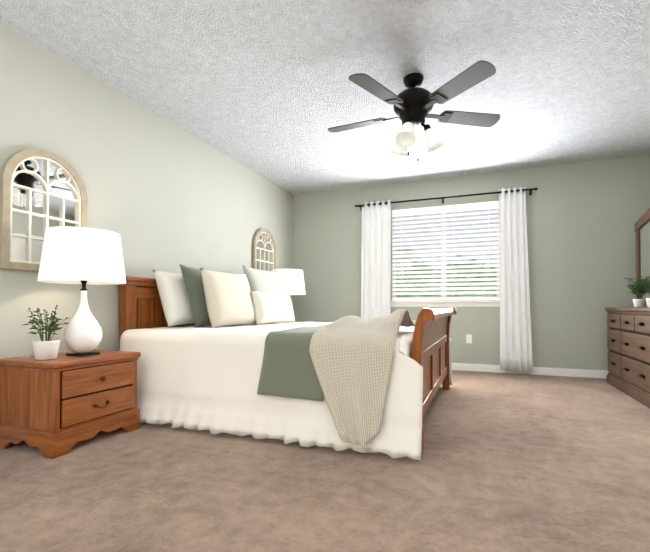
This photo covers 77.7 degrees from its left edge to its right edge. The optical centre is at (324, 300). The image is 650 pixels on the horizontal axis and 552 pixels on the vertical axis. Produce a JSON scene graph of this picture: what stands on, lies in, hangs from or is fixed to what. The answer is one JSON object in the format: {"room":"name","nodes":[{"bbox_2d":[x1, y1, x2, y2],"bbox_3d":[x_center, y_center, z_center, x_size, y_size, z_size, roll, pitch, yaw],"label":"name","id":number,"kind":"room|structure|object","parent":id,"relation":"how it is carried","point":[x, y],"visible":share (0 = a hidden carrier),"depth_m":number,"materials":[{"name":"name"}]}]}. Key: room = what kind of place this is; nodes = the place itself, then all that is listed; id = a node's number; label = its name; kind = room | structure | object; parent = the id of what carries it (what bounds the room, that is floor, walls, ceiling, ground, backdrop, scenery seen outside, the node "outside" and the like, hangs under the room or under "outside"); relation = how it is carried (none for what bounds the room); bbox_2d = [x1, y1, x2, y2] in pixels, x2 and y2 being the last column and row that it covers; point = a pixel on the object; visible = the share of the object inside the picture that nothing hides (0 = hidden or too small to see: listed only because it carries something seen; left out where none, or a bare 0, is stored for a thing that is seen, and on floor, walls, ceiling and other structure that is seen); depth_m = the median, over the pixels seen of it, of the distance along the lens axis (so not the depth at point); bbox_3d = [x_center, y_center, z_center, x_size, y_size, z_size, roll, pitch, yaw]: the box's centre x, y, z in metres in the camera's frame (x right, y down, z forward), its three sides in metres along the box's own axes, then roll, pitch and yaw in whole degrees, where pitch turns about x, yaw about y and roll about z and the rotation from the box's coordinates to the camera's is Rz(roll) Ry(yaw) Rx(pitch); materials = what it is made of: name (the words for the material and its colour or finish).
{"room":"bedroom","nodes":[
{"label":"bedroom","id":0,"kind":"room"},
{"bbox_2d":[0,22,293,358],"bbox_3d":[-1.668,-0.380,2.998,0.120,2.440,6.540,0,-1,21],"label":"wall","id":1,"kind":"structure","parent":0,"point":[164,195],"depth_m":3.10,"materials":[{"name":"paint"}]},
{"bbox_2d":[0,148,87,271],"bbox_3d":[-1.757,-0.564,2.552,0.037,0.765,0.530,0,-1,21],"label":"arched mirror","id":2,"kind":"object","parent":1,"relation":"attached to","point":[41,190],"visible":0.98,"depth_m":2.48,"materials":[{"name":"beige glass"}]},
{"bbox_2d":[252,228,275,270],"bbox_3d":[-0.761,-0.527,5.083,0.037,0.765,0.530,0,-1,21],"label":"arched mirror","id":3,"kind":"object","parent":1,"relation":"attached to","point":[263,251],"visible":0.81,"depth_m":5.08,"materials":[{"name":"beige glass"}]},
{"bbox_2d":[0,370,649,551],"bbox_3d":[0.379,0.878,2.173,4.520,0.100,6.540,0,-1,21],"label":"floor","id":4,"kind":"structure","parent":0,"point":[509,462],"depth_m":1.79,"materials":[{"name":"beige carpet"}]},
{"bbox_2d":[0,350,140,458],"bbox_3d":[-1.535,0.579,2.441,0.512,0.506,0.624,0,-1,21],"label":"nightstand","id":5,"kind":"object","parent":4,"relation":"on","point":[62,403],"visible":0.96,"depth_m":2.25,"materials":[{"name":"brown wood"}]},
{"bbox_2d":[23,305,68,359],"bbox_3d":[-1.585,0.175,2.279,0.218,0.308,0.215,0,-1,21],"label":"potted plant","id":6,"kind":"object","parent":5,"relation":"on","point":[45,349],"visible":1,"depth_m":2.25,"materials":[{"name":"green plant"}]},
{"bbox_2d":[37,226,125,355],"bbox_3d":[-1.486,-0.055,2.486,0.470,0.774,0.470,0,-1,21],"label":"lamp","id":7,"kind":"object","parent":5,"relation":"on","point":[83,256],"visible":1,"depth_m":2.35,"materials":[{"name":"white ceramic"},{"name":"dark bronze"},{"name":"white fabric"}]},
{"bbox_2d":[118,264,456,459],"bbox_3d":[-0.177,0.238,3.402,2.337,1.215,2.217,0,-1,21],"label":"bed","id":8,"kind":"object","parent":4,"relation":"on","point":[244,354],"visible":0.96,"depth_m":2.48,"materials":[{"name":"white fabric"}]},
{"bbox_2d":[152,270,193,326],"bbox_3d":[-1.162,-0.019,3.492,0.251,0.452,0.706,0,-1,21],"label":"pillow","id":9,"kind":"object","parent":8,"relation":"on","point":[170,297],"depth_m":3.26,"materials":[{"name":"white fabric"}]},
{"bbox_2d":[242,265,283,295],"bbox_3d":[-0.613,-0.062,4.351,0.246,0.586,0.749,0,-1,21],"label":"pillow","id":10,"kind":"object","parent":8,"relation":"on","point":[259,280],"depth_m":4.22,"materials":[{"name":"grey fabric"}]},
{"bbox_2d":[250,290,293,324],"bbox_3d":[-0.497,0.066,3.981,0.179,0.314,0.770,0,-1,21],"label":"pillow","id":11,"kind":"object","parent":8,"relation":"on","point":[267,308],"depth_m":3.79,"materials":[{"name":"beige fabric"}]},
{"bbox_2d":[120,322,451,459],"bbox_3d":[-0.126,0.518,3.392,2.137,0.614,2.192,0,-1,21],"label":"quilt","id":12,"kind":"object","parent":8,"relation":"on","point":[289,382],"depth_m":2.38,"materials":[{"name":"beige fabric"}]},
{"bbox_2d":[605,208,649,408],"bbox_3d":[2.859,-0.022,3.381,0.490,1.735,1.724,0,-1,21],"label":"dresser","id":13,"kind":"object","parent":4,"relation":"on","point":[628,340],"visible":0.94,"depth_m":3.70,"materials":[{"name":"brown wood"}]},
{"bbox_2d":[625,276,649,306],"bbox_3d":[2.867,-0.086,3.692,0.213,0.291,0.229,0,-1,21],"label":"potted plant","id":14,"kind":"object","parent":13,"relation":"on","point":[639,301],"visible":0.83,"depth_m":3.67,"materials":[{"name":"green plant"}]},
{"bbox_2d":[634,208,649,306],"bbox_3d":[2.975,-0.418,3.341,0.221,0.944,1.580,0,-1,21],"label":"mirror","id":15,"kind":"object","parent":13,"relation":"on","point":[642,226],"depth_m":3.94,"materials":[{"name":"brown wood"}]},
{"bbox_2d":[636,275,649,306],"bbox_3d":[2.761,-0.099,3.384,0.238,0.307,0.253,0,-1,21],"label":"potted plant","id":16,"kind":"object","parent":13,"relation":"on","point":[648,290],"visible":1,"depth_m":3.38,"materials":[{"name":"green plant"}]},
{"bbox_3d":[-0.496,0.620,5.062,0.499,0.500,0.586,0,-1,21],"label":"nightstand","id":17,"kind":"object","parent":4,"relation":"on","visible":0},
{"bbox_2d":[271,269,305,321],"bbox_3d":[-0.477,-0.018,5.049,0.470,0.774,0.470,0,-1,21],"label":"lamp","id":18,"kind":"object","parent":17,"relation":"on","point":[292,281],"visible":0.48,"depth_m":4.86,"materials":[{"name":"white ceramic"},{"name":"dark bronze"},{"name":"white fabric"}]},
{"bbox_2d":[0,0,649,194],"bbox_3d":[0.379,-1.662,2.210,4.520,0.100,6.540,0,-1,21],"label":"ceiling","id":19,"kind":"structure","parent":0,"point":[269,90],"depth_m":2.82,"materials":[{"name":"white paint"}]},
{"bbox_2d":[328,60,499,160],"bbox_3d":[0.602,-1.292,2.926,1.254,0.618,1.283,0,-1,21],"label":"fan","id":20,"kind":"object","parent":19,"relation":"hanging from","point":[413,103],"visible":1,"depth_m":2.81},
{"bbox_2d":[294,155,649,369],"bbox_3d":[1.555,-0.348,5.178,4.280,2.440,0.120,0,-1,21],"label":"wall","id":21,"kind":"structure","parent":0,"point":[583,218],"depth_m":4.72,"materials":[{"name":"paint"}]},
{"bbox_2d":[391,300,499,306],"bbox_3d":[1.508,0.034,5.137,1.400,0.084,0.089,0,-1,21],"label":"window sill","id":22,"kind":"structure","parent":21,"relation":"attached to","point":[445,303],"depth_m":5.10,"materials":[{"name":"white wood"}]},
{"bbox_2d":[392,206,499,299],"bbox_3d":[1.534,-0.613,5.212,1.340,1.210,0.050,0,-1,21],"label":"window","id":23,"kind":"structure","parent":21,"relation":"in","point":[443,296],"depth_m":5.19,"materials":[{"name":"white plastic"}]},
{"bbox_2d":[392,201,499,299],"bbox_3d":[1.515,-0.613,5.163,1.318,1.204,0.048,0,-1,21],"label":"window blinds","id":24,"kind":"object","parent":23,"relation":"attached to","point":[457,207],"visible":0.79,"depth_m":5.14,"materials":[{"name":"white plastic"}]},
{"bbox_2d":[355,187,537,371],"bbox_3d":[1.442,-0.252,5.081,2.216,2.155,0.140,0,-1,21],"label":"curtains","id":25,"kind":"object","parent":21,"relation":"attached to","point":[515,337],"visible":0.92,"depth_m":4.79,"materials":[{"name":"white fabric"}]},
{"bbox_2d":[466,334,471,343],"bbox_3d":[1.788,0.472,5.006,0.070,0.114,0.008,0,-1,21],"label":"electrical outlet","id":26,"kind":"object","parent":21,"relation":"attached to","point":[468,338],"visible":1,"depth_m":5.00,"materials":[{"name":"white plastic"}]},
{"bbox_2d":[452,363,608,378],"bbox_3d":[1.535,0.826,5.096,4.230,0.090,0.016,0,-1,21],"label":"baseboard","id":27,"kind":"structure","parent":21,"relation":"attached to","point":[586,373],"depth_m":4.69,"materials":[{"name":"white wood"}]}
]}

